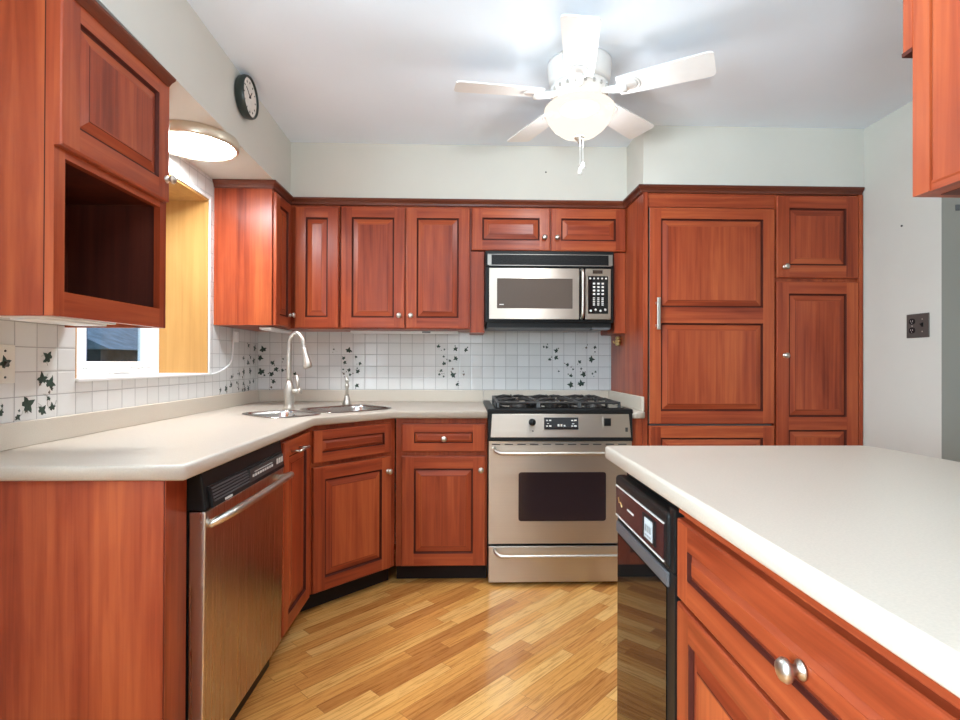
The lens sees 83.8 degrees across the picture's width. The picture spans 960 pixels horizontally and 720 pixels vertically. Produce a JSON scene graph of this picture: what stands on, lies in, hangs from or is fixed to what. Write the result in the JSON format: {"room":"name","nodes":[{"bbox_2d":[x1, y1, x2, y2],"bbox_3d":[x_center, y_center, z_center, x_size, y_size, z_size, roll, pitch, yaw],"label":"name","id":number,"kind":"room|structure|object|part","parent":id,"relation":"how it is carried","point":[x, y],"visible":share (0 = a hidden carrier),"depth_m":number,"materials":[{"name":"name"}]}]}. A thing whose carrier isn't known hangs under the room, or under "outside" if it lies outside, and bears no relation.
{"room":"kitchen","nodes":[
{"label":"kitchen","id":0,"kind":"room"},
{"bbox_2d":[0,154,257,423],"bbox_3d":[-1.466,-0.056,0.140,0.278,2.443,6.564,0,0,-2],"label":"wall","id":1,"kind":"structure","parent":0,"point":[31,340],"depth_m":1.93,"materials":[{"name":"tile"}]},
{"bbox_2d":[0,344,14,383],"bbox_3d":[-1.358,0.012,1.510,0.016,0.112,0.118,0,0,-2],"label":"switch plate","id":2,"kind":"object","parent":1,"relation":"attached to","point":[7,352],"visible":1,"depth_m":1.54,"materials":[{"name":"beige ceramic"}]},
{"bbox_2d":[0,355,11,367],"bbox_3d":[-1.361,0.005,1.534,0.001,0.038,0.042,0,0,-2],"label":"print","id":3,"kind":"object","parent":2,"relation":"attached to","point":[5,360],"depth_m":1.53},
{"bbox_2d":[0,352,56,421],"bbox_3d":[-1.369,0.081,1.618,0.001,0.218,0.235,0,0,-2],"label":"trim","id":4,"kind":"structure","parent":1,"relation":"attached to","point":[27,403],"depth_m":1.68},
{"bbox_2d":[0,0,176,327],"bbox_3d":[-1.177,-0.516,1.540,0.368,0.818,0.493,0,0,-2],"label":"upper cabinet","id":5,"kind":"object","parent":1,"relation":"attached to","point":[84,105],"visible":0.99,"depth_m":1.41,"materials":[{"name":"brown wood"}]},
{"bbox_2d":[0,316,115,325],"bbox_3d":[-1.143,-0.118,1.463,0.120,0.038,0.270,0,0,-2],"label":"light","id":6,"kind":"object","parent":5,"relation":"attached to","point":[38,319],"visible":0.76,"depth_m":1.41,"materials":[{"name":"white plastic"}]},
{"bbox_3d":[-1.032,-0.721,1.537,0.019,0.396,0.476,0,0,-2],"label":"door","id":7,"kind":"part","parent":5,"relation":"part of","materials":[{"name":"brown wood"}]},
{"bbox_3d":[-1.018,-0.912,1.534,0.049,0.026,0.457,0,0,-2],"label":"crown","id":8,"kind":"part","parent":5,"relation":"part of","materials":[{"name":"brown wood"}]},
{"bbox_3d":[-1.014,-0.593,1.757,0.030,0.031,0.031,0,0,-2],"label":"knob","id":9,"kind":"part","parent":5,"relation":"part of","materials":[{"name":"silver metal"}]},
{"bbox_2d":[75,171,210,381],"bbox_3d":[-1.536,-0.384,2.287,0.320,0.920,0.967,0,0,-2],"label":"window","id":10,"kind":"structure","parent":1,"relation":"in","point":[182,348],"depth_m":2.75,"materials":[{"name":"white wood"}]},
{"bbox_3d":[-1.660,-0.368,2.444,0.028,0.805,0.486,0,0,-2],"label":"sash","id":11,"kind":"part","parent":10,"relation":"part of","materials":[{"name":"white plastic"}]},
{"bbox_3d":[-1.655,-0.380,2.283,0.048,0.887,0.927,0,0,-2],"label":"frame","id":12,"kind":"part","parent":10,"relation":"part of","materials":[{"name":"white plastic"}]},
{"bbox_3d":[-1.617,0.044,2.443,0.041,0.038,0.179,0,0,-2],"label":"crank handle","id":13,"kind":"part","parent":10,"relation":"part of","materials":[{"name":"white plastic"}]},
{"bbox_3d":[-1.522,0.070,2.285,0.290,0.012,0.942,0,0,-2],"label":"sill","id":14,"kind":"part","parent":10,"relation":"part of","materials":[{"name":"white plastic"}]},
{"bbox_2d":[96,0,290,192],"bbox_3d":[-1.124,-1.118,0.038,0.392,0.318,6.132,0,0,-2],"label":"soffit","id":15,"kind":"structure","parent":1,"relation":"attached to","point":[172,32],"depth_m":2.05,"materials":[{"name":"paint"}]},
{"bbox_2d":[210,329,238,374],"bbox_3d":[-1.394,-0.050,2.926,0.025,0.255,0.300,0,0,-2],"label":"power cord","id":16,"kind":"object","parent":1,"relation":"attached to","point":[235,338],"visible":1,"depth_m":3.03,"materials":[{"name":"white plastic"}]},
{"bbox_2d":[219,343,255,392],"bbox_3d":[-1.413,0.045,3.141,0.001,0.300,0.506,0,0,-2],"label":"trim","id":17,"kind":"structure","parent":1,"relation":"attached to","point":[248,389],"depth_m":3.22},
{"bbox_2d":[169,119,238,161],"bbox_3d":[-1.212,-0.925,2.282,0.340,0.050,0.340,0,0,-2],"label":"flush ceiling light","id":18,"kind":"object","parent":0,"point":[191,140],"visible":0.76,"depth_m":2.23,"materials":[{"name":"white glass"}]},
{"bbox_2d":[169,132,235,159],"bbox_3d":[-1.212,-0.906,2.281,0.313,0.014,0.313,0,0,-2],"label":"diffuser","id":19,"kind":"object","parent":18,"relation":"attached to","point":[187,145],"depth_m":2.26,"materials":[{"name":"white glass"}]},
{"bbox_2d":[234,74,258,119],"bbox_3d":[-1.039,-1.169,2.381,0.044,0.184,0.184,0,0,-3],"label":"wall clock","id":20,"kind":"object","parent":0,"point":[245,91],"visible":1,"depth_m":2.35,"materials":[{"name":"plastic"}]},
{"bbox_2d":[235,544,616,719],"bbox_3d":[1.238,1.205,0.281,5.700,0.060,6.700,0,0,-2],"label":"floor","id":21,"kind":"structure","parent":0,"point":[394,648],"depth_m":2.13,"materials":[{"name":"brown wood"}]},
{"bbox_2d":[0,479,186,719],"bbox_3d":[-1.074,0.734,1.371,0.578,0.871,0.101,0,0,-2],"label":"end panel","id":22,"kind":"object","parent":21,"relation":"on","point":[93,573],"visible":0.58,"depth_m":1.32,"materials":[{"name":"brown wood"}]},
{"bbox_2d":[185,440,293,719],"bbox_3d":[-0.995,0.739,1.742,0.626,0.866,0.622,0,0,-2],"label":"dishwasher","id":23,"kind":"object","parent":21,"relation":"on","point":[234,508],"visible":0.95,"depth_m":1.61,"materials":[{"name":"silver metal"}]},
{"bbox_3d":[-0.771,0.357,1.750,0.072,0.101,0.622,0,0,-2],"label":"control panel","id":24,"kind":"part","parent":23,"relation":"part of","materials":[{"name":"black plastic"}]},
{"bbox_3d":[-0.719,0.438,1.747,0.076,0.050,0.577,0,0,-2],"label":"handle","id":25,"kind":"part","parent":23,"relation":"part of","materials":[{"name":"silver metal"}]},
{"bbox_3d":[-0.745,0.374,1.870,0.007,0.041,0.310,0,0,-2],"label":"button panel","id":26,"kind":"part","parent":23,"relation":"part of","materials":[{"name":"black plastic"}]},
{"bbox_2d":[280,430,309,637],"bbox_3d":[-1.046,0.738,2.246,0.643,0.872,0.372,0,0,-2],"label":"base cabinet","id":27,"kind":"object","parent":21,"relation":"on","point":[295,448],"visible":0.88,"depth_m":2.23,"materials":[{"name":"brown wood"}]},
{"bbox_3d":[-0.744,0.369,2.220,0.043,0.011,0.130,0,0,-2],"label":"bar pull","id":28,"kind":"part","parent":27,"relation":"part of","materials":[{"name":"silver metal"}]},
{"bbox_2d":[300,418,394,611],"bbox_3d":[-0.818,0.741,2.820,0.630,0.872,0.580,0,0,43],"label":"base cabinet","id":29,"kind":"object","parent":21,"relation":"on","point":[352,464],"visible":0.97,"depth_m":2.61,"materials":[{"name":"brown wood"}]},
{"bbox_3d":[-0.619,0.403,2.629,0.019,0.152,0.446,0,0,43],"label":"drawer","id":30,"kind":"part","parent":29,"relation":"part of","materials":[{"name":"brown wood"}]},
{"bbox_3d":[-0.621,0.789,2.627,0.019,0.580,0.446,0,0,43],"label":"door","id":31,"kind":"part","parent":29,"relation":"part of","materials":[{"name":"brown wood"}]},
{"bbox_3d":[-0.465,0.575,2.758,0.030,0.031,0.031,0,0,43],"label":"knob","id":32,"kind":"part","parent":29,"relation":"part of","materials":[{"name":"silver metal"}]},
{"bbox_2d":[396,418,486,578],"bbox_3d":[-0.212,0.744,3.092,0.484,0.872,0.630,0,0,-2],"label":"base cabinet","id":33,"kind":"object","parent":21,"relation":"on","point":[441,463],"visible":1,"depth_m":2.81,"materials":[{"name":"brown wood"}]},
{"bbox_2d":[0,390,486,480],"bbox_3d":[-0.670,0.245,2.379,1.441,0.114,2.127,0,0,-2],"label":"countertop","id":34,"kind":"structure","parent":33,"relation":"on","point":[179,440],"depth_m":1.85,"materials":[{"name":"laminate"}]},
{"bbox_2d":[283,331,311,408],"bbox_3d":[-0.978,0.053,2.866,0.173,0.422,0.064,0,0,22],"label":"faucet","id":35,"kind":"object","parent":34,"relation":"on","point":[289,391],"visible":1,"depth_m":2.87,"materials":[{"name":"silver metal"}]},
{"bbox_3d":[-0.985,-0.021,2.872,0.119,0.273,0.025,0,0,18],"label":"spout","id":36,"kind":"part","parent":35,"relation":"part of","materials":[{"name":"silver metal"}]},
{"bbox_3d":[-0.986,0.132,2.878,0.059,0.107,0.036,0,0,10],"label":"handle","id":37,"kind":"part","parent":35,"relation":"part of","materials":[{"name":"silver metal"}]},
{"bbox_2d":[242,405,390,417],"bbox_3d":[-0.817,0.348,2.775,0.379,0.176,0.744,0,0,42],"label":"sink","id":38,"kind":"object","parent":34,"relation":"in","point":[341,408],"visible":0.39,"depth_m":2.76,"materials":[{"name":"metal"}]},
{"bbox_3d":[-0.964,0.336,2.598,0.359,0.156,0.284,0,0,42],"label":"bowl","id":39,"kind":"part","parent":38,"relation":"part of","materials":[{"name":"metal"}]},
{"bbox_3d":[-0.723,0.348,2.899,0.349,0.176,0.434,0,0,42],"label":"bowl","id":40,"kind":"part","parent":38,"relation":"part of","materials":[{"name":"metal"}]},
{"bbox_2d":[342,375,351,404],"bbox_3d":[-0.788,0.178,3.168,0.056,0.176,0.056,0,0,-2],"label":"soap dispenser","id":41,"kind":"object","parent":34,"relation":"on","point":[346,401],"visible":0.98,"depth_m":3.16,"materials":[{"name":"silver metal"}]},
{"bbox_3d":[-0.193,0.793,2.817,0.440,0.576,0.019,0,0,-2],"label":"door","id":42,"kind":"part","parent":33,"relation":"part of","materials":[{"name":"brown wood"}]},
{"bbox_3d":[-0.191,0.408,2.818,0.440,0.146,0.019,0,0,-2],"label":"drawer","id":43,"kind":"part","parent":33,"relation":"part of","materials":[{"name":"brown wood"}]},
{"bbox_2d":[483,394,632,581],"bbox_3d":[0.413,0.698,3.102,0.765,0.973,0.707,0,0,-2],"label":"range","id":44,"kind":"object","parent":21,"relation":"on","point":[551,483],"visible":0.91,"depth_m":2.81,"materials":[{"name":"grey metal"}]},
{"bbox_3d":[0.273,0.326,2.783,0.039,0.039,0.028,0,0,-2],"label":"knob","id":45,"kind":"part","parent":44,"relation":"part of","materials":[{"name":"black plastic"}]},
{"bbox_3d":[0.423,0.472,2.780,0.716,0.040,0.062,0,0,-2],"label":"handle","id":46,"kind":"part","parent":44,"relation":"part of","materials":[{"name":"silver metal"}]},
{"bbox_3d":[0.420,1.070,2.823,0.753,0.190,0.034,0,0,-2],"label":"drawer","id":47,"kind":"part","parent":44,"relation":"part of","materials":[{"name":"metal"}]},
{"bbox_3d":[0.422,1.002,2.780,0.706,0.040,0.062,0,0,-2],"label":"handle","id":48,"kind":"part","parent":44,"relation":"part of","materials":[{"name":"silver metal"}]},
{"bbox_2d":[483,394,632,413],"bbox_3d":[0.414,0.248,3.128,0.765,0.073,0.649,0,0,-2],"label":"cooktop","id":49,"kind":"object","parent":44,"relation":"in","point":[499,404],"depth_m":2.87,"materials":[{"name":"metal"}]},
{"bbox_3d":[0.421,0.694,2.824,0.753,0.535,0.036,0,0,-2],"label":"oven door","id":50,"kind":"part","parent":44,"relation":"part of","materials":[{"name":"metal"}]},
{"bbox_2d":[602,417,611,426],"bbox_3d":[0.669,0.326,2.807,0.052,0.052,0.010,0,0,-2],"label":"light switch","id":51,"kind":"object","parent":44,"relation":"attached to","point":[606,421],"depth_m":2.80,"materials":[{"name":"black plastic"}]},
{"bbox_2d":[632,418,642,445],"bbox_3d":[0.828,0.748,3.147,0.064,0.872,0.580,0,0,-2],"label":"base cabinet","id":52,"kind":"object","parent":21,"relation":"on","point":[637,423],"visible":0.04,"depth_m":2.86,"materials":[{"name":"brown wood"}]},
{"bbox_2d":[483,390,644,417],"bbox_3d":[0.446,0.252,3.143,0.830,0.114,0.660,0,0,-2],"label":"countertop","id":53,"kind":"structure","parent":52,"relation":"on","point":[634,402],"depth_m":3.45,"materials":[{"name":"laminate"}]},
{"bbox_2d":[616,473,683,719],"bbox_3d":[0.690,0.747,1.412,0.563,0.858,0.446,0,0,-2],"label":"trash compactor","id":54,"kind":"object","parent":21,"relation":"on","point":[646,524],"visible":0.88,"depth_m":1.36,"materials":[{"name":"black plastic"}]},
{"bbox_3d":[0.423,0.825,1.420,0.005,0.605,0.389,0,0,-2],"label":"door panel","id":55,"kind":"part","parent":54,"relation":"part of","materials":[{"name":"black metal"}]},
{"bbox_3d":[0.416,0.417,1.317,0.006,0.049,0.055,0,0,-2],"label":"label plate","id":56,"kind":"part","parent":54,"relation":"part of","materials":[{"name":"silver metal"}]},
{"bbox_3d":[0.418,0.418,1.321,0.006,0.062,0.090,0,0,-2],"label":"switch frame","id":57,"kind":"part","parent":54,"relation":"part of","materials":[{"name":"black plastic"}]},
{"bbox_3d":[0.436,0.404,1.406,0.038,0.143,0.446,0,0,-2],"label":"control panel","id":58,"kind":"part","parent":54,"relation":"part of","materials":[{"name":"black plastic"}]},
{"bbox_2d":[611,192,773,445],"bbox_3d":[1.224,0.145,3.185,0.722,2.082,0.626,0,0,-2],"label":"refrigerator surround","id":59,"kind":"object","parent":21,"relation":"on","point":[629,360],"visible":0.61,"depth_m":2.92,"materials":[{"name":"brown wood"}]},
{"bbox_2d":[613,336,620,345],"bbox_3d":[0.838,-0.116,3.288,0.044,0.062,0.068,0,0,-2],"label":"hook","id":60,"kind":"object","parent":59,"relation":"attached to","point":[618,338],"visible":1,"depth_m":3.27,"materials":[{"name":"gold metal"}]},
{"bbox_3d":[0.875,0.144,3.175,0.024,2.082,0.626,0,0,-2],"label":"panel","id":61,"kind":"part","parent":59,"relation":"part of","materials":[{"name":"brown wood"}]},
{"bbox_2d":[648,207,774,445],"bbox_3d":[1.237,0.182,3.151,0.686,2.006,0.640,0,0,-2],"label":"refrigerator","id":62,"kind":"object","parent":21,"relation":"on","point":[711,271],"visible":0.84,"depth_m":2.87,"materials":[{"name":"brown wood"}]},
{"bbox_3d":[0.904,-0.237,2.871,0.002,1.155,0.022,0,0,-2],"label":"edge trim","id":63,"kind":"part","parent":62,"relation":"part of","materials":[{"name":"wood"}]},
{"bbox_3d":[0.945,-0.246,2.844,0.018,0.171,0.040,0,0,-2],"label":"bar handle","id":64,"kind":"part","parent":62,"relation":"part of","materials":[{"name":"silver metal"}]},
{"bbox_3d":[1.244,0.732,2.878,0.684,0.758,0.019,0,0,-2],"label":"freezer drawer","id":65,"kind":"part","parent":62,"relation":"part of","materials":[{"name":"brown wood"}]},
{"bbox_2d":[772,195,862,445],"bbox_3d":[1.825,0.147,3.186,0.479,2.082,0.657,0,0,-2],"label":"pantry cabinet","id":66,"kind":"object","parent":21,"relation":"on","point":[818,319],"visible":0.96,"depth_m":2.89,"materials":[{"name":"brown wood"}]},
{"bbox_3d":[1.644,-0.024,2.868,0.031,0.031,0.030,0,0,-2],"label":"knob","id":67,"kind":"part","parent":66,"relation":"part of","materials":[{"name":"silver metal"}]},
{"bbox_3d":[1.645,-0.502,2.870,0.031,0.031,0.030,0,0,-2],"label":"knob","id":68,"kind":"part","parent":66,"relation":"part of","materials":[{"name":"silver metal"}]},
{"bbox_3d":[1.823,0.327,2.896,0.450,1.502,0.019,0,0,-2],"label":"door","id":69,"kind":"part","parent":66,"relation":"part of","materials":[{"name":"brown wood"}]},
{"bbox_3d":[1.826,-0.665,2.900,0.450,0.445,0.019,0,0,-2],"label":"door","id":70,"kind":"part","parent":66,"relation":"part of","materials":[{"name":"brown wood"}]},
{"bbox_2d":[677,508,959,719],"bbox_3d":[0.712,0.736,0.333,0.583,0.872,1.700,0,0,-2],"label":"base cabinet","id":71,"kind":"object","parent":21,"relation":"on","point":[752,645],"visible":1,"depth_m":0.82,"materials":[{"name":"brown wood"}]},
{"bbox_3d":[0.444,0.801,0.960,0.019,0.550,0.418,0,0,-2],"label":"door","id":72,"kind":"part","parent":71,"relation":"part of","materials":[{"name":"brown wood"}]},
{"bbox_2d":[605,446,959,697],"bbox_3d":[0.866,0.280,0.546,0.900,0.038,2.244,0,0,-2],"label":"countertop","id":73,"kind":"structure","parent":71,"relation":"on","point":[871,535],"depth_m":0.88,"materials":[{"name":"laminate"}]},
{"bbox_3d":[0.426,0.426,0.736,0.033,0.034,0.034,0,0,-2],"label":"knob","id":74,"kind":"part","parent":71,"relation":"part of","materials":[{"name":"silver metal"}]},
{"bbox_2d":[258,327,610,543],"bbox_3d":[0.239,-0.036,3.533,3.883,2.443,0.120,0,0,-2],"label":"wall","id":75,"kind":"structure","parent":0,"point":[493,360],"depth_m":3.46,"materials":[{"name":"tile"}]},
{"bbox_2d":[258,346,296,389],"bbox_3d":[-1.298,0.052,3.427,0.252,0.290,0.001,0,0,-2],"label":"trim","id":76,"kind":"structure","parent":75,"relation":"attached to","point":[262,349],"depth_m":3.42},
{"bbox_2d":[214,188,349,331],"bbox_3d":[-1.115,-0.543,3.130,0.591,0.722,0.607,0,0,-2],"label":"upper cabinet","id":77,"kind":"object","parent":75,"relation":"attached to","point":[277,263],"visible":0.98,"depth_m":2.84,"materials":[{"name":"brown wood"}]},
{"bbox_3d":[-1.251,-0.545,2.824,0.302,0.722,0.003,0,0,-2],"label":"panel","id":78,"kind":"part","parent":77,"relation":"part of","materials":[{"name":"brown wood"}]},
{"bbox_2d":[259,327,292,332],"bbox_3d":[-1.175,-0.171,3.093,0.070,0.016,0.350,0,0,-2],"label":"light","id":79,"kind":"object","parent":77,"relation":"attached to","point":[272,329],"visible":0.92,"depth_m":3.00,"materials":[{"name":"white plastic"}]},
{"bbox_3d":[-1.094,-0.539,2.965,0.019,0.704,0.246,0,0,-2],"label":"door","id":80,"kind":"part","parent":77,"relation":"part of","materials":[{"name":"brown wood"}]},
{"bbox_3d":[-0.949,-0.538,3.115,0.252,0.704,0.019,0,0,-2],"label":"door","id":81,"kind":"part","parent":77,"relation":"part of","materials":[{"name":"brown wood"}]},
{"bbox_2d":[212,179,864,208],"bbox_3d":[0.335,-0.920,3.001,3.477,0.040,0.325,0,0,-2],"label":"crown molding","id":82,"kind":"structure","parent":77,"relation":"attached to","point":[275,185],"depth_m":3.02,"materials":[{"name":"brown wood"}]},
{"bbox_2d":[332,346,360,388],"bbox_3d":[-0.847,0.046,3.440,0.203,0.282,0.001,0,0,-2],"label":"trim","id":83,"kind":"structure","parent":75,"relation":"attached to","point":[348,349],"depth_m":3.44,"materials":[{"name":"black tile"}]},
{"bbox_2d":[340,206,470,332],"bbox_3d":[-0.439,-0.540,3.271,0.760,0.722,0.363,0,0,-2],"label":"upper cabinet","id":84,"kind":"object","parent":75,"relation":"attached to","point":[404,268],"visible":1,"depth_m":3.12,"materials":[{"name":"brown wood"}]},
{"bbox_3d":[-0.624,-0.539,3.124,0.370,0.708,0.019,0,0,-2],"label":"door","id":85,"kind":"part","parent":84,"relation":"part of","materials":[{"name":"brown wood"}]},
{"bbox_2d":[350,331,457,333],"bbox_3d":[-0.466,-0.171,3.308,0.660,0.016,0.062,0,0,-2],"label":"light","id":86,"kind":"object","parent":84,"relation":"attached to","point":[353,332],"visible":1,"depth_m":3.29,"materials":[{"name":"white plastic"}]},
{"bbox_3d":[-0.248,-0.538,3.135,0.369,0.708,0.019,0,0,-2],"label":"door","id":87,"kind":"part","parent":84,"relation":"part of","materials":[{"name":"brown wood"}]},
{"bbox_2d":[437,345,467,386],"bbox_3d":[-0.179,0.034,3.460,0.207,0.298,0.001,0,0,-2],"label":"trim","id":88,"kind":"structure","parent":75,"relation":"attached to","point":[455,348],"depth_m":3.46,"materials":[{"name":"black tile"}]},
{"bbox_2d":[290,142,626,208],"bbox_3d":[-0.275,-1.101,3.296,2.277,0.318,0.332,0,0,-2],"label":"soffit","id":89,"kind":"structure","parent":75,"relation":"attached to","point":[350,170],"depth_m":3.13,"materials":[{"name":"paint"}]},
{"bbox_2d":[470,207,625,335],"bbox_3d":[0.399,-0.529,3.296,0.921,0.740,0.363,0,0,-2],"label":"upper cabinet","id":90,"kind":"object","parent":75,"relation":"attached to","point":[492,228],"visible":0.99,"depth_m":3.15,"materials":[{"name":"brown wood"}]},
{"bbox_3d":[0.182,-0.768,3.148,0.457,0.252,0.019,0,0,-2],"label":"door","id":91,"kind":"part","parent":90,"relation":"part of","materials":[{"name":"brown wood"}]},
{"bbox_2d":[484,250,613,331],"bbox_3d":[0.396,-0.401,3.247,0.742,0.452,0.457,0,0,-2],"label":"microwave","id":92,"kind":"object","parent":90,"relation":"attached to","point":[549,291],"visible":0.99,"depth_m":3.06,"materials":[{"name":"silver metal"}]},
{"bbox_3d":[0.309,-0.379,3.068,0.514,0.290,0.022,0,0,-2],"label":"door","id":93,"kind":"part","parent":92,"relation":"part of","materials":[{"name":"metal"}]},
{"bbox_3d":[0.396,-0.181,3.249,0.718,0.012,0.340,0,0,-2],"label":"underside plate","id":94,"kind":"part","parent":92,"relation":"part of","materials":[{"name":"grey plastic"}]},
{"bbox_3d":[0.583,-0.378,3.047,0.015,0.296,0.047,0,0,-2],"label":"handle","id":95,"kind":"part","parent":92,"relation":"part of","materials":[{"name":"silver metal"}]},
{"bbox_3d":[0.677,-0.378,3.079,0.146,0.290,0.022,0,0,-2],"label":"control panel","id":96,"kind":"part","parent":92,"relation":"part of","materials":[{"name":"metal"}]},
{"bbox_3d":[0.639,-0.767,3.162,0.444,0.252,0.019,0,0,-2],"label":"door","id":97,"kind":"part","parent":90,"relation":"part of","materials":[{"name":"brown wood"}]},
{"bbox_2d":[543,343,596,387],"bbox_3d":[0.587,0.039,3.482,0.364,0.298,0.001,0,0,-2],"label":"trim","id":98,"kind":"structure","parent":75,"relation":"attached to","point":[570,384],"depth_m":3.48,"materials":[{"name":"black tile"}]},
{"bbox_2d":[187,0,912,146],"bbox_3d":[1.247,-1.308,0.292,5.700,0.080,6.700,0,0,-2],"label":"ceiling","id":99,"kind":"structure","parent":0,"point":[325,71],"depth_m":2.25,"materials":[{"name":"paint"}]},
{"bbox_2d":[454,14,715,174],"bbox_3d":[0.402,-1.021,2.273,1.025,0.480,1.039,0,0,-2],"label":"ceiling fan","id":100,"kind":"object","parent":99,"relation":"hanging from","point":[580,109],"visible":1,"depth_m":2.18,"materials":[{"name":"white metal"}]},
{"bbox_3d":[0.079,-1.132,2.239,0.368,0.032,0.135,0,0,-8],"label":"blade","id":101,"kind":"part","parent":100,"relation":"part of","materials":[{"name":"white wood"}]},
{"bbox_3d":[0.272,-1.130,2.601,0.135,0.032,0.368,0,0,-26],"label":"blade","id":102,"kind":"part","parent":100,"relation":"part of","materials":[{"name":"white wood"}]},
{"bbox_3d":[0.259,-1.127,2.260,0.173,0.052,0.096,0,0,-2],"label":"blade arm","id":103,"kind":"part","parent":100,"relation":"part of"},
{"bbox_3d":[0.424,-1.016,2.287,0.298,0.131,0.298,0,0,-2],"label":"lamp shade","id":104,"kind":"part","parent":100,"relation":"part of","materials":[{"name":"white glass"}]},
{"bbox_3d":[0.387,-1.127,2.122,0.096,0.052,0.172,0,0,-2],"label":"blade arm","id":105,"kind":"part","parent":100,"relation":"part of"},
{"bbox_3d":[0.364,-1.133,1.943,0.135,0.032,0.368,0,0,10],"label":"blade","id":106,"kind":"part","parent":100,"relation":"part of","materials":[{"name":"white wood"}]},
{"bbox_3d":[0.436,-0.881,2.267,0.019,0.148,0.018,0,0,13],"label":"pull chain","id":107,"kind":"part","parent":100,"relation":"part of","materials":[{"name":"white metal"}]},
{"bbox_3d":[0.571,-1.126,2.197,0.171,0.051,0.096,0,0,13],"label":"blade arm","id":108,"kind":"part","parent":100,"relation":"part of"},
{"bbox_3d":[0.676,-1.129,2.529,0.368,0.032,0.135,0,0,-44],"label":"blade","id":109,"kind":"part","parent":100,"relation":"part of","materials":[{"name":"white wood"}]},
{"bbox_3d":[0.733,-1.131,2.123,0.368,0.032,0.135,0,0,28],"label":"blade","id":110,"kind":"part","parent":100,"relation":"part of","materials":[{"name":"white wood"}]},
{"bbox_2d":[902,0,959,197],"bbox_3d":[1.032,-0.792,0.698,0.341,0.943,0.774,0,0,-2],"label":"upper cabinet","id":111,"kind":"object","parent":99,"relation":"attached to","point":[931,28],"visible":1,"depth_m":1.01,"materials":[{"name":"brown wood"}]},
{"bbox_3d":[0.868,-0.936,1.069,0.032,0.654,0.024,0,0,-2],"label":"trim","id":112,"kind":"part","parent":111,"relation":"part of","materials":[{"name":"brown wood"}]},
{"bbox_3d":[0.870,-0.749,0.836,0.019,0.830,0.360,0,0,-2],"label":"door","id":113,"kind":"part","parent":111,"relation":"part of","materials":[{"name":"brown wood"}]},
{"bbox_2d":[862,101,959,461],"bbox_3d":[3.046,-0.029,3.004,1.937,2.443,1.099,0,0,-2],"label":"wall","id":114,"kind":"structure","parent":0,"point":[911,386],"depth_m":2.62,"materials":[{"name":"paint"}]},
{"bbox_2d":[627,125,863,204],"bbox_3d":[1.471,-1.096,3.199,1.208,0.318,0.628,0,0,-2],"label":"soffit","id":115,"kind":"structure","parent":114,"relation":"attached to","point":[677,155],"depth_m":2.89,"materials":[{"name":"paint"}]},
{"bbox_2d":[907,312,929,337],"bbox_3d":[2.082,-0.164,2.551,0.017,0.115,0.127,0,0,-2],"label":"outlet plate","id":116,"kind":"object","parent":114,"relation":"attached to","point":[918,325],"visible":1,"depth_m":2.54,"materials":[{"name":"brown metal"}]},
{"bbox_2d":[909,319,914,324],"bbox_3d":[2.083,-0.185,2.579,0.004,0.028,0.034,0,0,-2],"label":"socket","id":117,"kind":"object","parent":116,"relation":"attached to","point":[911,321],"depth_m":2.58,"materials":[{"name":"black plastic"}]},
{"bbox_2d":[909,328,914,332],"bbox_3d":[2.083,-0.142,2.579,0.004,0.028,0.034,0,0,-2],"label":"socket","id":118,"kind":"object","parent":116,"relation":"attached to","point":[911,330],"depth_m":2.58,"materials":[{"name":"black plastic"}]},
{"bbox_2d":[955,204,959,210],"bbox_3d":[2.168,-0.691,2.428,0.018,0.028,0.008,0,0,-2],"label":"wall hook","id":119,"kind":"object","parent":114,"relation":"attached to","point":[957,206],"visible":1,"depth_m":2.42,"materials":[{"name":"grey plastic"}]},
{"label":"outside","id":120,"kind":"structure","parent":0,"visible":0},
{"bbox_3d":[-16.166,2.105,9.526,28.250,0.100,40.000,0,0,-2],"label":"ground","id":121,"kind":"structure","parent":120,"visible":0},
{"bbox_2d":[87,328,142,367],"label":"window","id":122,"kind":"structure","parent":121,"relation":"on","point":[103,344],"depth_m":9.19,"materials":[{"name":"blue glass"}]}
]}

